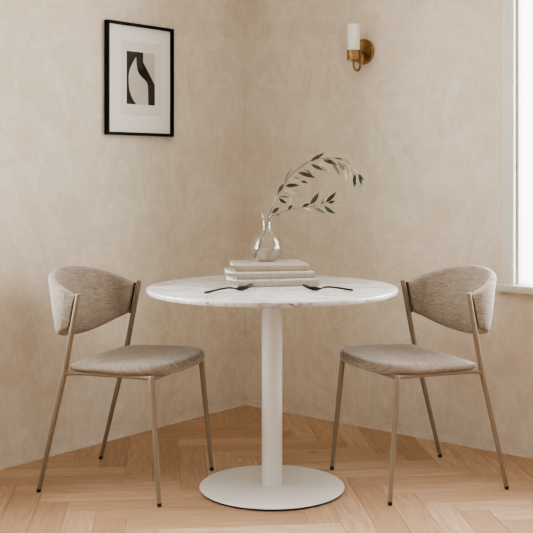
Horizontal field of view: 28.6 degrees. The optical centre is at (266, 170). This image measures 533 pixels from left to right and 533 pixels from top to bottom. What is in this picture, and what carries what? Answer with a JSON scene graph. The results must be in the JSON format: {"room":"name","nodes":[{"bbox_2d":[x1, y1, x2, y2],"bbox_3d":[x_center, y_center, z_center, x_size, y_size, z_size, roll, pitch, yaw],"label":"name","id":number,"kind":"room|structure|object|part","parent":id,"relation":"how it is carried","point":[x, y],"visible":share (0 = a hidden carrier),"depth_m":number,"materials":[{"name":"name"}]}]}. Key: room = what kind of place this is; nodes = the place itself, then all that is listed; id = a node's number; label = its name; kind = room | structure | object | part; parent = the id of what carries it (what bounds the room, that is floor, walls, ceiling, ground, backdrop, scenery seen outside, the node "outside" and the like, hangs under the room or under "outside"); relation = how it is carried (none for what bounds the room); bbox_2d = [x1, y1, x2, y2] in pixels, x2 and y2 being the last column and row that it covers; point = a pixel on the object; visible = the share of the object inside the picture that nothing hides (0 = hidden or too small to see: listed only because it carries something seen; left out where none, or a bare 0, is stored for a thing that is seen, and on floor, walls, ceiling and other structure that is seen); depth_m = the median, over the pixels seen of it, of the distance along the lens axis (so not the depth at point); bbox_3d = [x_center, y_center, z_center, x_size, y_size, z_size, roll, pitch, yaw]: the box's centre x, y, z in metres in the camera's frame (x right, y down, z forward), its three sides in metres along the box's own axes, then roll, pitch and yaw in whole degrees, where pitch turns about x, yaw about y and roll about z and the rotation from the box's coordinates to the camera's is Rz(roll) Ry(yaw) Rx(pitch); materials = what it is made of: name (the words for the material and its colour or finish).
{"room":"dining room","nodes":[
{"label":"dining room","id":0,"kind":"room"},
{"bbox_2d":[0,0,244,469],"bbox_3d":[-1.898,-0.205,3.124,0.152,2.770,5.750,0,0,39],"label":"wall","id":1,"kind":"structure","parent":0,"point":[151,210],"depth_m":4.47,"materials":[{"name":"paint"}]},
{"bbox_2d":[104,19,173,136],"bbox_3d":[-0.557,-0.401,4.613,0.022,0.490,0.403,0,0,39],"label":"picture frame","id":2,"kind":"object","parent":1,"relation":"attached to","point":[138,58],"visible":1,"depth_m":4.61,"materials":[{"name":"white paper"}]},
{"bbox_2d":[127,51,154,105],"bbox_3d":[-0.555,-0.408,4.618,0.001,0.231,0.170,0,0,40],"label":"print","id":3,"kind":"object","parent":2,"relation":"attached to","point":[140,66],"depth_m":4.62},
{"bbox_2d":[0,405,532,532],"bbox_3d":[0.118,1.175,1.380,5.220,0.030,5.620,0,0,39],"label":"floor","id":4,"kind":"structure","parent":0,"point":[462,490],"depth_m":3.85,"materials":[{"name":"brown wood"}]},
{"bbox_2d":[36,266,213,506],"bbox_3d":[-0.530,0.764,3.915,0.557,0.795,0.496,0,0,20],"label":"dining chair","id":5,"kind":"object","parent":4,"relation":"on","point":[83,299],"visible":1,"depth_m":3.88,"materials":[{"name":"beige fabric"}]},
{"bbox_3d":[-0.744,0.792,3.743,0.183,0.716,0.020,0,0,23],"label":"leg","id":6,"kind":"part","parent":5,"relation":"part of","materials":[{"name":"brown metal"}]},
{"bbox_3d":[-0.698,0.491,3.976,0.199,0.250,0.488,0,0,20],"label":"backrest","id":7,"kind":"part","parent":5,"relation":"part of","materials":[{"name":"beige fabric"}]},
{"bbox_3d":[-0.476,0.723,3.896,0.356,0.019,0.489,0,0,20],"label":"seat frame","id":8,"kind":"part","parent":5,"relation":"part of","materials":[{"name":"brown metal"}]},
{"bbox_3d":[-0.585,0.792,4.185,0.183,0.716,0.020,0,0,17],"label":"leg","id":9,"kind":"part","parent":5,"relation":"part of","materials":[{"name":"brown metal"}]},
{"bbox_3d":[-0.456,0.698,3.888,0.400,0.044,0.481,0,0,20],"label":"seat","id":10,"kind":"part","parent":5,"relation":"part of","materials":[{"name":"beige fabric"}]},
{"bbox_3d":[-0.387,0.930,3.623,0.021,0.437,0.058,0,0,-45],"label":"leg","id":11,"kind":"part","parent":5,"relation":"part of","materials":[{"name":"brown metal"}]},
{"bbox_3d":[-0.234,0.930,4.049,0.058,0.437,0.021,0,0,-6],"label":"leg","id":12,"kind":"part","parent":5,"relation":"part of","materials":[{"name":"brown metal"}]},
{"bbox_2d":[146,275,397,510],"bbox_3d":[0.020,0.791,3.822,0.916,0.737,0.916,0,0,0],"label":"pedestal table","id":13,"kind":"object","parent":4,"relation":"on","point":[271,485],"visible":0.94,"depth_m":3.79,"materials":[{"name":"stone"}]},
{"bbox_2d":[204,283,253,293],"bbox_3d":[-0.130,0.411,3.653,0.209,0.022,0.030,0,0,-37],"label":"fork","id":14,"kind":"object","parent":13,"relation":"on","point":[240,288],"visible":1,"depth_m":3.66,"materials":[{"name":"brown metal"}]},
{"bbox_3d":[-0.143,0.413,3.643,0.176,0.017,0.030,0,0,-37],"label":"handle","id":15,"kind":"part","parent":14,"relation":"part of","materials":[{"name":"brown metal"}]},
{"bbox_2d":[225,275,318,286],"bbox_3d":[0.017,0.411,3.947,0.306,0.024,0.255,0,0,-13],"label":"book","id":16,"kind":"object","parent":13,"relation":"on","point":[288,281],"visible":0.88,"depth_m":3.83,"materials":[{"name":"beige fabric"}]},
{"bbox_2d":[224,268,314,279],"bbox_3d":[0.007,0.388,3.986,0.298,0.023,0.240,0,0,-14],"label":"book","id":17,"kind":"object","parent":16,"relation":"on","point":[230,272],"visible":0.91,"depth_m":3.88,"materials":[{"name":"fabric"}]},
{"bbox_2d":[229,259,308,271],"bbox_3d":[0.006,0.364,4.038,0.278,0.024,0.240,0,0,-8],"label":"book","id":18,"kind":"object","parent":17,"relation":"on","point":[280,264],"visible":0.99,"depth_m":3.94,"materials":[{"name":"fabric"}]},
{"bbox_2d":[251,217,281,261],"bbox_3d":[0.000,0.261,4.075,0.122,0.182,0.122,0,0,0],"label":"vase","id":19,"kind":"object","parent":18,"relation":"on","point":[262,253],"visible":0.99,"depth_m":4.04,"materials":[{"name":"clear glass"}]},
{"bbox_2d":[258,152,363,249],"bbox_3d":[0.169,0.132,4.043,0.421,0.409,0.062,0,0,8],"label":"branch","id":20,"kind":"object","parent":19,"relation":"in","point":[328,160],"visible":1,"depth_m":4.04,"materials":[{"name":"green plant"}]},
{"bbox_3d":[0.132,0.155,4.041,0.257,0.074,0.006,0,0,17],"label":"stem","id":21,"kind":"part","parent":20,"relation":"part of","materials":[{"name":"green plant"}]},
{"bbox_2d":[302,284,352,290],"bbox_3d":[0.216,0.411,3.679,0.178,0.022,0.030,0,0,7],"label":"fork","id":22,"kind":"object","parent":13,"relation":"on","point":[314,288],"visible":1,"depth_m":3.67,"materials":[{"name":"brown metal"}]},
{"bbox_3d":[0.230,0.413,3.677,0.149,0.017,0.030,0,0,7],"label":"handle","id":23,"kind":"part","parent":22,"relation":"part of","materials":[{"name":"brown metal"}]},
{"bbox_2d":[330,265,508,505],"bbox_3d":[0.577,0.764,3.937,0.557,0.795,0.496,0,0,-22],"label":"dining chair","id":24,"kind":"object","parent":4,"relation":"on","point":[459,298],"visible":1,"depth_m":3.92,"materials":[{"name":"beige fabric"}]},
{"bbox_3d":[0.277,0.930,4.060,0.058,0.437,0.021,0,0,4],"label":"leg","id":25,"kind":"part","parent":24,"relation":"part of","materials":[{"name":"brown metal"}]},
{"bbox_3d":[0.445,0.930,3.640,0.021,0.437,0.058,0,0,42],"label":"leg","id":26,"kind":"part","parent":24,"relation":"part of","materials":[{"name":"brown metal"}]},
{"bbox_3d":[0.504,0.698,3.907,0.400,0.044,0.481,0,0,-22],"label":"seat","id":27,"kind":"part","parent":24,"relation":"part of","materials":[{"name":"beige fabric"}]},
{"bbox_3d":[0.623,0.792,4.208,0.183,0.716,0.020,0,0,-19],"label":"leg","id":28,"kind":"part","parent":24,"relation":"part of","materials":[{"name":"brown metal"}]},
{"bbox_3d":[0.524,0.723,3.915,0.356,0.019,0.489,0,0,-22],"label":"seat frame","id":29,"kind":"part","parent":24,"relation":"part of","materials":[{"name":"brown metal"}]},
{"bbox_3d":[0.743,0.491,4.003,0.199,0.250,0.488,0,0,-22],"label":"backrest","id":30,"kind":"part","parent":24,"relation":"part of","materials":[{"name":"beige fabric"}]},
{"bbox_3d":[0.798,0.792,3.772,0.183,0.716,0.020,0,0,-25],"label":"leg","id":31,"kind":"part","parent":24,"relation":"part of","materials":[{"name":"brown metal"}]},
{"bbox_2d":[245,0,532,458],"bbox_3d":[1.947,-0.205,3.585,5.200,2.770,0.150,0,0,39],"label":"wall","id":32,"kind":"structure","parent":0,"point":[420,122],"depth_m":4.66,"materials":[{"name":"paint"}]},
{"bbox_2d":[347,24,373,71],"bbox_3d":[0.405,-0.550,4.685,0.115,0.209,0.114,0,0,40],"label":"wall sconce","id":33,"kind":"object","parent":32,"relation":"attached to","point":[361,51],"visible":1,"depth_m":4.66,"materials":[{"name":"gold metal"}]},
{"bbox_3d":[0.388,-0.578,4.664,0.056,0.153,0.056,0,0,39],"label":"lamp shade","id":34,"kind":"part","parent":33,"relation":"part of","materials":[{"name":"white glass"}]},
{"bbox_3d":[0.409,-0.493,4.689,0.019,0.095,0.083,0,0,39],"label":"arm","id":35,"kind":"part","parent":33,"relation":"part of"},
{"bbox_2d":[495,0,532,294],"bbox_3d":[1.634,-0.387,3.816,1.678,1.760,0.192,0,0,39],"label":"window","id":36,"kind":"structure","parent":32,"relation":"in","point":[516,14],"depth_m":4.27,"materials":[{"name":"white paint"}]},
{"bbox_3d":[1.584,-0.391,3.776,1.598,1.752,0.018,0,0,39],"label":"casing","id":37,"kind":"part","parent":36,"relation":"part of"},
{"bbox_3d":[1.631,0.478,3.812,1.678,0.030,0.182,0,0,39],"label":"sill","id":38,"kind":"part","parent":36,"relation":"part of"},
{"bbox_3d":[1.609,-0.375,3.806,1.496,1.682,0.034,0,0,39],"label":"sash","id":39,"kind":"part","parent":36,"relation":"part of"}
]}

